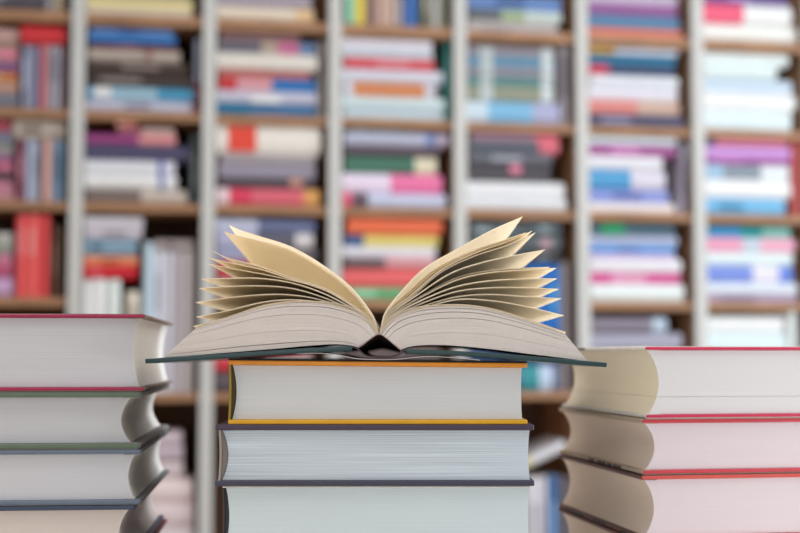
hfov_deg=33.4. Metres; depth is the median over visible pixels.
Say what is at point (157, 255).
book
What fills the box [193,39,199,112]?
book
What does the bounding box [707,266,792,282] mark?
book
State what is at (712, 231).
book
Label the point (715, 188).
book
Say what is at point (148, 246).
book
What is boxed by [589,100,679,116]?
book
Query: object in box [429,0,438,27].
book
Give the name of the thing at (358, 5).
book
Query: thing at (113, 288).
book
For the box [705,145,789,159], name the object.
book
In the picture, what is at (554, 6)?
book
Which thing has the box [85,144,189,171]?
book
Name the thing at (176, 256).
book
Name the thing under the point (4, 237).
book
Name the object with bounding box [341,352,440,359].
book
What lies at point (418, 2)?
book
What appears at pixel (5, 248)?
book
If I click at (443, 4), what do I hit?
book
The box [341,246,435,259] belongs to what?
book
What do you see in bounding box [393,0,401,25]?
book
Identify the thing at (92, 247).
book
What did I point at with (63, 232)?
book
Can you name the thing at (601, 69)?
book
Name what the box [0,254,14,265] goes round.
book
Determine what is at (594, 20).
book
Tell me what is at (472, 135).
book
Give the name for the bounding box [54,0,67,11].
book
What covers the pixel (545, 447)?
book
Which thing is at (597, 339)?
book
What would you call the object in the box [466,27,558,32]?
book
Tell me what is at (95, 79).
book
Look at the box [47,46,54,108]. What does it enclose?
book
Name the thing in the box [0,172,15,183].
book
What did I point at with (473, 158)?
book
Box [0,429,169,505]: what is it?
book
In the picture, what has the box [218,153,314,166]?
book
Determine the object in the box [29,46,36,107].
book
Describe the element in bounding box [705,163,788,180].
book
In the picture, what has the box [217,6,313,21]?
book
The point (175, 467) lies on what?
book
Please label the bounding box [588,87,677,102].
book
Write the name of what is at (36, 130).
book
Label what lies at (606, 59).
book
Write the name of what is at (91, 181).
book
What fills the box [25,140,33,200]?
book
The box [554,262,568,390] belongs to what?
book
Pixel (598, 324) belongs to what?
book
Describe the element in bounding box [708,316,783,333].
book
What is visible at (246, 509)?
book
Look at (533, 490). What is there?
book
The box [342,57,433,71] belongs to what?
book
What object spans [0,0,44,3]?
book
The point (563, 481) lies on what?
book
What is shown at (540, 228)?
book
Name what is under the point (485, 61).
book
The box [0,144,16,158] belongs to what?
book
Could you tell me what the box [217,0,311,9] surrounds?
book
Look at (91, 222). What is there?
book
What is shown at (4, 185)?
book
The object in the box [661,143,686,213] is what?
book
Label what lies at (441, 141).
book
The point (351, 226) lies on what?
book
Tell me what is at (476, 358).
book
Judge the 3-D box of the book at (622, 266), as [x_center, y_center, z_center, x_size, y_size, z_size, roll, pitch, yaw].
[0.536,0.005,3.200,0.220,0.034,0.187,1,-4,-10]
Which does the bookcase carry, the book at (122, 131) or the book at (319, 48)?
the book at (319, 48)
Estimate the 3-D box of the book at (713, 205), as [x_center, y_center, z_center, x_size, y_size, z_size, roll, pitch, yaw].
[0.807,-0.136,3.270,0.202,0.040,0.190,1,-4,-10]
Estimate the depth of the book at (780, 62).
3.20 m
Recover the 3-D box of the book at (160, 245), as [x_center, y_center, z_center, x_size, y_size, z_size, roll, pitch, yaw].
[-0.509,-0.042,3.011,0.086,0.023,0.152,1,-4,-10]
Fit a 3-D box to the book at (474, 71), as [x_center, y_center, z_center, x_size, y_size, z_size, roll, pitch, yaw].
[0.245,-0.446,3.174,0.207,0.023,0.171,1,-4,-10]
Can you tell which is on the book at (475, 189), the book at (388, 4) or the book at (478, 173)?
the book at (478, 173)
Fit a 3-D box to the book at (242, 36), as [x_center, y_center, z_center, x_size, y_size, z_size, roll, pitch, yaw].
[-0.329,-0.512,3.080,0.176,0.018,0.162,1,-4,-10]
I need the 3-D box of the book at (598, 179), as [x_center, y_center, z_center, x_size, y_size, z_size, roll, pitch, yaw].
[0.518,-0.198,3.217,0.186,0.045,0.185,1,-4,-10]
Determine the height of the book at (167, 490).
0.051 m
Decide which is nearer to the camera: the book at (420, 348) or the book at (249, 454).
the book at (249, 454)
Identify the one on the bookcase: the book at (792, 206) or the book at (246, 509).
the book at (792, 206)
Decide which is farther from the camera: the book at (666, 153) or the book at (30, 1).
the book at (666, 153)
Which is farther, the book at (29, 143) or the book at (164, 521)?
the book at (29, 143)
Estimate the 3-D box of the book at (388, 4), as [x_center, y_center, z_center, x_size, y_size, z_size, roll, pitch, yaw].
[-0.037,-0.621,3.131,0.020,0.154,0.152,1,-4,-10]
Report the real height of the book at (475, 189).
0.038 m
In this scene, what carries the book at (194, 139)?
on the bookcase
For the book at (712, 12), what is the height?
0.045 m
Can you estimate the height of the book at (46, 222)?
0.180 m
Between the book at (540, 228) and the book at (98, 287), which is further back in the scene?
the book at (540, 228)
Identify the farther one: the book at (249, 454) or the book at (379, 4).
the book at (379, 4)
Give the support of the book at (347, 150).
on the book at (350, 164)
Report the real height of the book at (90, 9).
0.015 m
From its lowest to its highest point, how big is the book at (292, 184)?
0.022 m
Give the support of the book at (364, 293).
on the bookcase
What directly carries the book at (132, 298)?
on the bookcase
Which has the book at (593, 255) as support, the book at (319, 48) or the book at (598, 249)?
the book at (598, 249)
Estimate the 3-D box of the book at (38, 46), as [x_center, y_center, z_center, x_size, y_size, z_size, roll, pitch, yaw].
[-0.803,-0.408,2.979,0.007,0.141,0.146,1,-4,-10]
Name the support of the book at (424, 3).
on the bookcase
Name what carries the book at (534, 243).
on the book at (546, 257)
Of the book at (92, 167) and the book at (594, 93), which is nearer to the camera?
the book at (92, 167)
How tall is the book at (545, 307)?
0.155 m
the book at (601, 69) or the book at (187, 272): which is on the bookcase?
the book at (187, 272)
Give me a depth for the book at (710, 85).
3.20 m
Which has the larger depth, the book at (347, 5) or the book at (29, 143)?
the book at (347, 5)
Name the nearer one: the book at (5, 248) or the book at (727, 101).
the book at (5, 248)
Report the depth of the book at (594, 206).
3.12 m
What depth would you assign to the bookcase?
3.08 m
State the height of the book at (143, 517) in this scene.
0.041 m
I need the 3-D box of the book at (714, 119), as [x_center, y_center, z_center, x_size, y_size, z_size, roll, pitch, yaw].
[0.816,-0.343,3.274,0.224,0.050,0.178,1,-4,-10]
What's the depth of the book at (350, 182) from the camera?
3.03 m
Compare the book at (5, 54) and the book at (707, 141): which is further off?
the book at (707, 141)
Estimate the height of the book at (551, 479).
0.210 m
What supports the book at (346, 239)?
on the book at (346, 251)
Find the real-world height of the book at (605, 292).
0.043 m
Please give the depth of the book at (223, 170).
2.98 m
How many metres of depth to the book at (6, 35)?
2.91 m
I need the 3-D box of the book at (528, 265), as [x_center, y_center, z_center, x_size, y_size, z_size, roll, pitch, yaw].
[0.292,0.076,3.137,0.026,0.153,0.145,1,-4,-10]
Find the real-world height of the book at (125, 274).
0.029 m
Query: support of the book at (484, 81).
on the book at (474, 92)
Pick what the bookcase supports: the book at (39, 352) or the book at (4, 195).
the book at (4, 195)
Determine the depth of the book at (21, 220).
2.88 m
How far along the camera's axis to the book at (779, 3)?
3.21 m
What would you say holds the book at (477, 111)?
on the bookcase
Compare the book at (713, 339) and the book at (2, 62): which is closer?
the book at (2, 62)
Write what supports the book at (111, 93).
on the book at (91, 104)
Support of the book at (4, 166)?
on the book at (4, 176)
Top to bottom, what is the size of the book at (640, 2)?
0.025 m
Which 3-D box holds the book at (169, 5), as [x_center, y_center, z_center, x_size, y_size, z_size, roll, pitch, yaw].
[-0.590,-0.577,3.040,0.229,0.023,0.186,1,-4,-10]
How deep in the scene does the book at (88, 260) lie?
2.91 m
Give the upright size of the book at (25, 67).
0.140 m
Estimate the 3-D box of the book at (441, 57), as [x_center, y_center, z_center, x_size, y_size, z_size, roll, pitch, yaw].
[0.096,-0.420,3.144,0.012,0.188,0.162,1,-4,-10]
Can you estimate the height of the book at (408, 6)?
0.168 m
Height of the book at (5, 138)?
0.023 m
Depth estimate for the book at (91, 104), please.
2.94 m
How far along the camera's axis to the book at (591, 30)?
3.16 m
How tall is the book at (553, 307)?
0.152 m
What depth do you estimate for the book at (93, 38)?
2.94 m
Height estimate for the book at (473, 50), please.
0.023 m
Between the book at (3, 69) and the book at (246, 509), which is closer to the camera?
the book at (246, 509)
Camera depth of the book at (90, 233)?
2.91 m
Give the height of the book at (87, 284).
0.244 m
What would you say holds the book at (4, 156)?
on the book at (4, 166)
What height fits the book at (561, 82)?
0.191 m
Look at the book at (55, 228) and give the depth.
2.89 m
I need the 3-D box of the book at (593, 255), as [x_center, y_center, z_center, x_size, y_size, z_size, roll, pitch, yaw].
[0.531,-0.020,3.185,0.205,0.014,0.151,1,-4,-10]
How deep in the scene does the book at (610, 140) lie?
3.14 m
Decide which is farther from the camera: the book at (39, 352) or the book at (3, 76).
the book at (3, 76)
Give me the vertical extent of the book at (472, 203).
0.029 m
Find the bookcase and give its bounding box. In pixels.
[0,0,799,532]
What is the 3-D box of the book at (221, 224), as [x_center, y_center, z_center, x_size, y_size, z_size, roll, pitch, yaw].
[-0.312,-0.086,3.048,0.222,0.031,0.151,1,-4,-10]
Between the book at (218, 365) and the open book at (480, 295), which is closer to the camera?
the open book at (480, 295)
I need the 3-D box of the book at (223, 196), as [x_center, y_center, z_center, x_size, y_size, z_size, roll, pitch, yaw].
[-0.307,-0.149,3.051,0.229,0.038,0.163,1,-4,-10]
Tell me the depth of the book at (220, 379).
2.94 m
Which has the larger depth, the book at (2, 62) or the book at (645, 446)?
the book at (2, 62)
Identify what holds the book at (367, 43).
on the book at (346, 52)
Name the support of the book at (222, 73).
on the book at (246, 84)
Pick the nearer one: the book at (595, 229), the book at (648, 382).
the book at (648, 382)
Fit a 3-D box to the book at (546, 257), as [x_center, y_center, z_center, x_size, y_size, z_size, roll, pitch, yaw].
[0.315,-0.017,3.164,0.083,0.028,0.170,1,-4,-10]
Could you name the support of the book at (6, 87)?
on the book at (6, 100)
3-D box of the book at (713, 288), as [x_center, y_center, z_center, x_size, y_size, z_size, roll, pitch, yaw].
[0.818,0.059,3.249,0.231,0.030,0.186,1,-4,-10]
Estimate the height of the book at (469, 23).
0.019 m
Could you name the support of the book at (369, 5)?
on the bookcase
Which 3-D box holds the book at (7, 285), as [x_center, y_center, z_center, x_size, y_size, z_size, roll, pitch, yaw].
[-0.897,0.050,2.940,0.099,0.042,0.162,1,-4,-10]
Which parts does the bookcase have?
panel, panel, panel, panel, panel, panel, panel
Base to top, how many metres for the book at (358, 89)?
0.036 m
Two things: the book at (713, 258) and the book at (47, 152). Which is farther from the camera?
the book at (713, 258)
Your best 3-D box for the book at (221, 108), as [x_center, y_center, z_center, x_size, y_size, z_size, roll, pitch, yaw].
[-0.313,-0.345,3.073,0.223,0.029,0.172,1,-4,-10]
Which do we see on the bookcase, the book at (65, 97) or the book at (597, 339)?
the book at (65, 97)
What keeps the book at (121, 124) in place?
on the book at (122, 131)
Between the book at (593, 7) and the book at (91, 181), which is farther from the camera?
the book at (593, 7)
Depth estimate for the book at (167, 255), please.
2.92 m
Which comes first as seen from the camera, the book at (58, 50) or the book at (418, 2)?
the book at (58, 50)
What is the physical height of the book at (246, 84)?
0.027 m
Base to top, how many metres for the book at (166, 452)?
0.034 m
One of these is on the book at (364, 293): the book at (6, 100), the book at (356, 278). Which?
the book at (356, 278)
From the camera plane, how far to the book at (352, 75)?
3.05 m
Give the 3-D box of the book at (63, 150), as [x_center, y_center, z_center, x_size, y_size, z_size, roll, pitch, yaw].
[-0.750,-0.203,2.968,0.012,0.134,0.133,1,-4,-10]
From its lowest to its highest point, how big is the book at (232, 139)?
0.063 m
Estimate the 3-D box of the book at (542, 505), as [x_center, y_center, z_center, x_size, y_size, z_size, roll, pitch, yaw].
[0.315,0.588,3.111,0.018,0.208,0.145,1,-4,-10]
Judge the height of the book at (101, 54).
0.028 m
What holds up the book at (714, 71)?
on the book at (710, 85)
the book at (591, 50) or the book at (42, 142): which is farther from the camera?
the book at (591, 50)
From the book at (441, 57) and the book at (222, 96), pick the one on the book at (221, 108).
the book at (222, 96)
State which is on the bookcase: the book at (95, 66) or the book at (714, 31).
the book at (714, 31)
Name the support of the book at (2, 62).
on the book at (3, 69)
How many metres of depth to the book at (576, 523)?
1.18 m
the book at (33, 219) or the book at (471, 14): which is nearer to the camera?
the book at (33, 219)
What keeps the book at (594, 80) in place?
on the book at (594, 93)
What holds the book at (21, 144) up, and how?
on the bookcase
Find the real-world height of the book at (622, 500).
0.050 m
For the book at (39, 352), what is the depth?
0.98 m
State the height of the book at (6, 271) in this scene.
0.028 m
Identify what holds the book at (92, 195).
on the bookcase
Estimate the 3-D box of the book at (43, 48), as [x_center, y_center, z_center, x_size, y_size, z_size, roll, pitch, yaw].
[-0.791,-0.409,2.982,0.015,0.142,0.146,1,-4,-10]
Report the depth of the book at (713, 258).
3.17 m
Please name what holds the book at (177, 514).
on the book at (164, 530)
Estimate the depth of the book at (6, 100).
2.89 m
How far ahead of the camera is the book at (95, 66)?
2.95 m
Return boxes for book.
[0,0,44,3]
[0,1,44,10]
[0,28,21,49]
[0,42,21,57]
[0,49,21,64]
[0,60,20,69]
[0,65,20,78]
[0,73,20,85]
[0,81,20,97]
[0,94,20,107]
[0,120,13,132]
[0,133,16,148]
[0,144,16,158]
[0,152,16,164]
[0,162,15,175]
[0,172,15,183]
[0,180,15,192]
[0,191,15,200]
[0,233,15,244]
[0,243,15,255]
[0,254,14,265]
[0,265,14,278]
[0,278,14,296]
[0,313,172,390]
[0,384,168,449]
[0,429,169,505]
[0,492,163,532]
[13,120,69,151]
[15,215,27,296]
[16,140,25,200]
[21,26,70,59]
[21,45,29,107]
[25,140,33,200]
[26,214,38,296]
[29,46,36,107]
[33,141,40,200]
[36,45,39,107]
[38,215,55,296]
[39,45,47,108]
[39,140,43,200]
[43,139,51,200]
[45,0,53,10]
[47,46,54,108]
[51,140,58,200]
[51,225,58,297]
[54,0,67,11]
[54,46,61,108]
[58,141,68,201]
[58,227,67,297]
[61,48,69,108]
[83,266,138,283]
[83,280,92,313]
[84,216,143,233]
[84,239,138,256]
[84,256,138,269]
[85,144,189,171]
[85,160,174,176]
[85,175,176,190]
[85,227,142,244]
[86,99,191,112]
[86,134,175,145]
[86,189,186,203]
[87,86,193,111]
[88,0,192,13]
[88,7,191,16]
[88,48,179,63]
[89,34,175,45]
[89,60,187,75]
[89,72,192,89]
[90,28,172,36]
[90,43,175,50]
[92,279,105,313]
[105,280,121,313]
[116,121,136,132]
[118,127,173,135]
[125,291,140,313]
[143,242,152,316]
[145,216,606,366]
[152,251,162,392]
[152,472,192,502]
[153,501,193,527]
[154,519,166,532]
[155,240,194,251]
[159,443,182,460]
[160,428,181,444]
[160,461,182,478]
[160,528,193,532]
[162,251,171,392]
[170,251,180,392]
[179,251,194,392]
[189,135,198,203]
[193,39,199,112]
[213,360,228,371]
[213,371,228,391]
[214,232,312,251]
[214,247,316,264]
[215,125,320,161]
[215,188,319,205]
[215,218,314,234]
[215,421,533,485]
[216,40,314,55]
[216,52,317,80]
[216,69,309,88]
[216,77,315,92]
[216,90,316,105]
[216,103,315,116]
[216,164,314,184]
[216,178,314,189]
[216,262,233,277]
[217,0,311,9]
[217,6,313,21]
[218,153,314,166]
[219,32,298,42]
[222,486,529,532]
[228,358,526,423]
[261,354,310,357]
[313,41,323,116]
[341,156,436,174]
[341,173,441,194]
[341,192,445,208]
[341,218,441,236]
[341,234,438,247]
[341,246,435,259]
[341,258,434,268]
[341,268,421,287]
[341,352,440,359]
[342,0,352,23]
[342,37,431,50]
[342,48,432,60]
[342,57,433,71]
[342,68,442,88]
[342,81,436,98]
[342,96,444,110]
[342,108,443,120]
[342,131,449,153]
[342,145,438,158]
[344,128,400,132]
[353,0,363,23]
[353,288,402,299]
[364,0,374,24]
[370,347,438,351]
[375,0,383,24]
[384,0,392,25]
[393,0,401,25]
[402,0,415,26]
[416,0,420,26]
[421,0,428,26]
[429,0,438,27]
[432,41,449,120]
[439,0,447,27]
[466,0,560,12]
[466,9,560,25]
[466,19,556,29]
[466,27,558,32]
[466,45,554,58]
[466,55,554,68]
[466,66,554,78]
[467,76,553,87]
[467,85,554,103]
[467,101,559,124]
[467,132,557,142]
[467,140,558,156]
[467,152,551,166]
[467,165,549,182]
[467,181,564,198]
[467,197,566,210]
[467,222,522,238]
[467,238,523,252]
[467,350,558,364]
[520,221,560,236]
[521,365,558,390]
[523,251,559,264]
[523,264,536,267]
[524,237,560,250]
[528,436,565,466]
[528,474,537,532]
[529,471,546,532]
[531,470,557,532]
[536,264,547,325]
[548,265,558,329]
[548,471,568,532]
[553,45,568,124]
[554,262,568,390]
[557,508,621,532]
[558,454,799,532]
[559,407,799,474]
[562,346,799,418]
[588,0,677,5]
[588,2,677,17]
[588,14,679,30]
[588,27,682,37]
[588,47,677,57]
[588,54,675,67]
[588,64,674,76]
[588,74,678,89]
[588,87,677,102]
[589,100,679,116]
[589,114,683,127]
[589,136,676,145]
[589,144,675,161]
[589,155,662,170]
[589,170,664,190]
[589,189,668,203]
[589,202,674,212]
[590,224,674,235]
[590,235,677,246]
[590,246,674,253]
[590,252,674,259]
[590,259,680,273]
[590,273,679,283]
[590,283,683,301]
[591,317,666,332]
[591,333,681,346]
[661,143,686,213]
[703,0,787,6]
[703,3,791,26]
[703,23,796,42]
[704,52,787,70]
[704,64,776,80]
[704,78,791,94]
[704,92,795,113]
[705,110,790,131]
[705,139,786,146]
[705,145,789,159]
[705,158,790,164]
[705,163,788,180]
[706,179,790,200]
[706,198,784,215]
[706,226,790,238]
[707,238,794,252]
[707,252,792,266]
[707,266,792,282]
[707,282,797,295]
[707,295,797,302]
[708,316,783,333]
[708,334,785,345]
[762,312,796,345]
[784,142,799,215]
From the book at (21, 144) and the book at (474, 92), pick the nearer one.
the book at (21, 144)
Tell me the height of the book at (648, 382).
0.056 m
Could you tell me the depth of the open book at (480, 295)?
0.97 m
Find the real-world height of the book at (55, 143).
0.136 m
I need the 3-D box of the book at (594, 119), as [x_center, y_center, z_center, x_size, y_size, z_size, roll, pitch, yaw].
[0.543,-0.336,3.220,0.231,0.030,0.177,1,-4,-10]
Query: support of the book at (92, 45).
on the book at (101, 54)
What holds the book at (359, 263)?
on the book at (356, 278)
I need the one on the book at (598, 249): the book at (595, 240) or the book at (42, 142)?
the book at (595, 240)
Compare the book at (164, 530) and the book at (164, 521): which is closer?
the book at (164, 521)
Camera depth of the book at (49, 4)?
2.92 m
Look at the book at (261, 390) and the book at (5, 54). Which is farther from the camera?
the book at (5, 54)
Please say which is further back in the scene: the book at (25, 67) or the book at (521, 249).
the book at (521, 249)
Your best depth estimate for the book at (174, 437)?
2.91 m
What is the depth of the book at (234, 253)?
2.96 m
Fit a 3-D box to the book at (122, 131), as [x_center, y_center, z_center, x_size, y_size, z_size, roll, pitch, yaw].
[-0.575,-0.293,3.025,0.121,0.014,0.177,1,-4,-10]
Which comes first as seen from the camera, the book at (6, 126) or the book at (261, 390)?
the book at (261, 390)
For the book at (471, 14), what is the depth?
3.10 m
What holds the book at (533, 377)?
on the bookcase
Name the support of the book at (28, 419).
on the book at (28, 477)
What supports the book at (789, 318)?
on the bookcase
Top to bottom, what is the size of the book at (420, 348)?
0.038 m
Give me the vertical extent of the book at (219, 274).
0.037 m
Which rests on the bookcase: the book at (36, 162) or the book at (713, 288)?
the book at (36, 162)
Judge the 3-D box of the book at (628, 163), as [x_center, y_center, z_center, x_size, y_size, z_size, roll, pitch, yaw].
[0.516,-0.238,3.201,0.181,0.032,0.156,1,-4,-10]
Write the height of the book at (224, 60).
0.037 m
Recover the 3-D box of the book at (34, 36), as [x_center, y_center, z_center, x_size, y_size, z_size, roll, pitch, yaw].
[-0.792,-0.502,2.987,0.096,0.039,0.158,1,-4,-10]
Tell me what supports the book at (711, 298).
on the bookcase
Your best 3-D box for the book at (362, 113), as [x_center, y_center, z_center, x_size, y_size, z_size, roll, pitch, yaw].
[-0.027,-0.342,3.116,0.233,0.027,0.155,1,-4,-10]
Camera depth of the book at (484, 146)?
3.08 m
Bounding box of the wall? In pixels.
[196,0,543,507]
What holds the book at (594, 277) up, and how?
on the book at (605, 292)
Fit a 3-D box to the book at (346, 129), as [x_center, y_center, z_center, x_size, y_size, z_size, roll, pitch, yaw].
[-0.072,-0.305,3.101,0.126,0.006,0.151,1,-4,-10]
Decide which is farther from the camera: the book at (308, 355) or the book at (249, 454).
the book at (308, 355)
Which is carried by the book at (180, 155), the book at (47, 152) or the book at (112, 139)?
the book at (112, 139)
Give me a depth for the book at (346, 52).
3.04 m
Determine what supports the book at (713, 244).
on the book at (713, 258)
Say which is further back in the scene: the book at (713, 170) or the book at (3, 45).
the book at (713, 170)
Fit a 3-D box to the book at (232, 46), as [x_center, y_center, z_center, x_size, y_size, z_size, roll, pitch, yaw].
[-0.314,-0.488,3.090,0.217,0.029,0.184,1,-4,-10]
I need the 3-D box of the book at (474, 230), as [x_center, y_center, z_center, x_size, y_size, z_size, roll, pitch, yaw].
[0.208,-0.077,3.144,0.123,0.036,0.173,1,-4,-10]
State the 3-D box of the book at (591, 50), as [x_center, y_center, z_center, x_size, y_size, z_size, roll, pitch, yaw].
[0.535,-0.503,3.244,0.222,0.015,0.188,1,-4,-10]
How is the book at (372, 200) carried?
on the bookcase
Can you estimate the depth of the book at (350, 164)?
3.04 m
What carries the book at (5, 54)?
on the book at (2, 62)
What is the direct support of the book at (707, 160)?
on the book at (713, 170)
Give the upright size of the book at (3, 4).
0.018 m
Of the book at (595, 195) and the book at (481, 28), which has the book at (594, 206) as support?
the book at (595, 195)
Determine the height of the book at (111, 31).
0.015 m
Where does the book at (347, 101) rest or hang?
on the book at (362, 113)
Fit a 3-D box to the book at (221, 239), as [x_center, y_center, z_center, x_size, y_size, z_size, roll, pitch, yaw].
[-0.314,-0.054,3.049,0.215,0.033,0.157,1,-4,-10]

